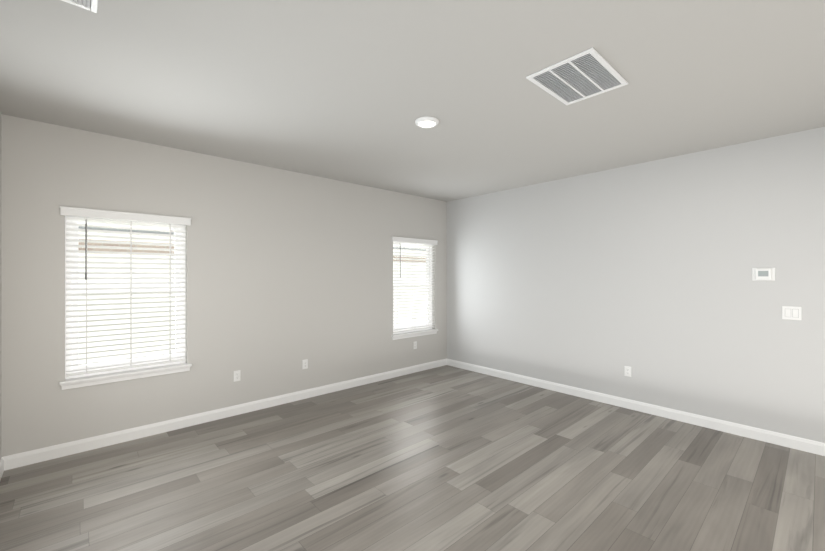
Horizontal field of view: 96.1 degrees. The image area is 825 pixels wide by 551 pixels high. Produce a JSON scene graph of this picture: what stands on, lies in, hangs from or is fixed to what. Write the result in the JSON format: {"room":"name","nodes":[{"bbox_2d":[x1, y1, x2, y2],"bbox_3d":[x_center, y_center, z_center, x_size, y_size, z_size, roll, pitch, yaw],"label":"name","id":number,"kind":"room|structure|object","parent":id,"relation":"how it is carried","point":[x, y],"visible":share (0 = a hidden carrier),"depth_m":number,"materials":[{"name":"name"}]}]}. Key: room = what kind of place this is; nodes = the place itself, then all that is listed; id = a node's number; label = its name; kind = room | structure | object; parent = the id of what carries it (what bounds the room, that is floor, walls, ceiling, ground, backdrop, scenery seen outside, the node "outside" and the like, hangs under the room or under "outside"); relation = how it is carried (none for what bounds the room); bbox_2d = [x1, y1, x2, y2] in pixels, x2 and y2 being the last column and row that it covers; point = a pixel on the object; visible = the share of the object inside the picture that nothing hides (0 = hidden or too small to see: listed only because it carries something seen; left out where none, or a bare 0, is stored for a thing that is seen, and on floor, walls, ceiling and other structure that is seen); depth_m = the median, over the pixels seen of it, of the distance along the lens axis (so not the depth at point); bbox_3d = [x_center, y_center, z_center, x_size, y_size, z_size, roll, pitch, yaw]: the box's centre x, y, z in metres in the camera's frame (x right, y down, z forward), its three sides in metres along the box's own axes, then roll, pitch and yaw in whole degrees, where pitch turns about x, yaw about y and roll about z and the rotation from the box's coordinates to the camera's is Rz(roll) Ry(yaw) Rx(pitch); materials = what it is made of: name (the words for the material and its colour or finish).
{"room":"empty living room","nodes":[
{"label":"empty living room","id":0,"kind":"room"},
{"bbox_2d":[0,112,1,459],"bbox_3d":[-1.433,0.130,0.836,0.150,2.740,5.300,0,0,-42],"label":"wall","id":1,"kind":"structure","parent":0,"point":[0,285],"depth_m":2.81,"materials":[{"name":"grey paint"}]},
{"bbox_2d":[0,457,3,479],"bbox_3d":[-1.372,1.448,0.891,0.014,0.105,5.300,0,0,-42],"label":"baseboard","id":2,"kind":"structure","parent":1,"relation":"attached to","point":[1,466],"depth_m":2.79,"materials":[{"name":"white paint"}]},
{"bbox_2d":[2,114,446,456],"bbox_3d":[-1.342,0.130,4.598,5.340,2.740,0.150,0,0,-42],"label":"wall","id":3,"kind":"structure","parent":0,"point":[287,272],"depth_m":3.86,"materials":[{"name":"grey paint"}]},
{"bbox_2d":[59,206,191,389],"bbox_3d":[-2.597,0.189,3.419,0.954,1.519,0.179,0,0,-42],"label":"window","id":4,"kind":"structure","parent":3,"relation":"in","point":[117,367],"depth_m":3.36,"materials":[{"name":"white plastic"}]},
{"bbox_2d":[3,359,446,470],"bbox_3d":[-1.287,1.448,4.537,5.040,0.105,0.014,0,0,-42],"label":"baseboard","id":5,"kind":"structure","parent":3,"relation":"attached to","point":[13,461],"depth_m":3.66,"materials":[{"name":"white paint"}]},
{"bbox_2d":[234,370,239,381],"bbox_3d":[-1.889,1.082,3.994,0.070,0.114,0.009,0,0,-42],"label":"outlet","id":6,"kind":"object","parent":3,"relation":"attached to","point":[236,375],"visible":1,"depth_m":3.99,"materials":[{"name":"white plastic"}]},
{"bbox_2d":[302,359,307,368],"bbox_3d":[-1.309,1.082,4.521,0.070,0.114,0.009,0,0,-42],"label":"outlet","id":7,"kind":"object","parent":3,"relation":"attached to","point":[305,364],"visible":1,"depth_m":4.52,"materials":[{"name":"white plastic"}]},
{"bbox_2d":[391,236,437,339],"bbox_3d":[0.011,0.189,5.786,0.954,1.519,0.179,0,0,-42],"label":"window","id":8,"kind":"structure","parent":3,"relation":"in","point":[404,331],"depth_m":5.77,"materials":[{"name":"white plastic"}]},
{"bbox_2d":[0,365,824,550],"bbox_3d":[0.489,1.560,2.580,5.340,0.120,5.600,0,0,-42],"label":"floor","id":9,"kind":"structure","parent":0,"point":[446,458],"depth_m":2.69,"materials":[{"name":"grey wood"}]},
{"bbox_2d":[0,0,824,201],"bbox_3d":[0.489,-1.300,2.580,5.340,0.120,5.600,0,0,-42],"label":"ceiling","id":10,"kind":"structure","parent":0,"point":[350,91],"depth_m":2.36,"materials":[{"name":"grey paint"}]},
{"bbox_2d":[61,0,97,12],"bbox_3d":[-1.431,-1.233,1.545,0.190,0.014,0.360,0,0,-42],"label":"ceiling vent","id":11,"kind":"object","parent":10,"relation":"in","point":[91,5],"visible":1,"depth_m":1.68,"materials":[{"name":"white metal"}]},
{"bbox_2d":[415,116,438,127],"bbox_3d":[0.117,-1.228,2.986,0.194,0.024,0.194,0,0,-42],"label":"recessed light","id":12,"kind":"object","parent":10,"relation":"in","point":[427,122],"visible":1,"depth_m":2.95,"materials":[{"name":"white paint"}]},
{"bbox_2d":[526,47,627,104],"bbox_3d":[1.048,-1.232,2.348,0.555,0.016,0.405,0,0,-42],"label":"ceiling vent","id":13,"kind":"object","parent":10,"relation":"in","point":[588,73],"visible":0.98,"depth_m":2.31,"materials":[{"name":"grey metal"}]},
{"bbox_2d":[447,127,824,442],"bbox_3d":[2.461,0.130,4.268,0.150,2.740,5.450,0,0,-42],"label":"wall","id":14,"kind":"structure","parent":0,"point":[597,281],"depth_m":3.91,"materials":[{"name":"grey paint"}]},
{"bbox_2d":[624,366,630,376],"bbox_3d":[2.430,1.082,4.185,0.009,0.114,0.070,0,0,-42],"label":"outlet","id":15,"kind":"object","parent":14,"relation":"attached to","point":[627,370],"visible":1,"depth_m":4.18,"materials":[{"name":"white plastic"}]},
{"bbox_2d":[446,358,824,455],"bbox_3d":[2.350,1.448,4.269,0.014,0.105,5.300,0,0,-42],"label":"baseboard","id":16,"kind":"structure","parent":14,"relation":"attached to","point":[798,443],"depth_m":3.90,"materials":[{"name":"white paint"}]},
{"bbox_2d":[752,268,774,280],"bbox_3d":[3.172,-0.012,3.352,0.029,0.116,0.152,0,0,-42],"label":"thermostat","id":17,"kind":"object","parent":14,"relation":"attached to","point":[763,274],"visible":1,"depth_m":3.34,"materials":[{"name":"white plastic"}]},
{"bbox_2d":[782,306,801,319],"bbox_3d":[3.299,0.327,3.226,0.010,0.116,0.118,0,0,-42],"label":"switch plate","id":18,"kind":"object","parent":14,"relation":"attached to","point":[791,313],"visible":1,"depth_m":3.23,"materials":[{"name":"white plastic"}]},
{"bbox_3d":[-3.580,1.875,4.863,20.000,0.150,3.250,0,0,-42],"label":"ground","id":19,"kind":"structure","parent":0,"visible":0},
{"bbox_2d":[72,220,426,377],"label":"window","id":20,"kind":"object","parent":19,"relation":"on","point":[124,311],"depth_m":6.12,"materials":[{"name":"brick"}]}
]}

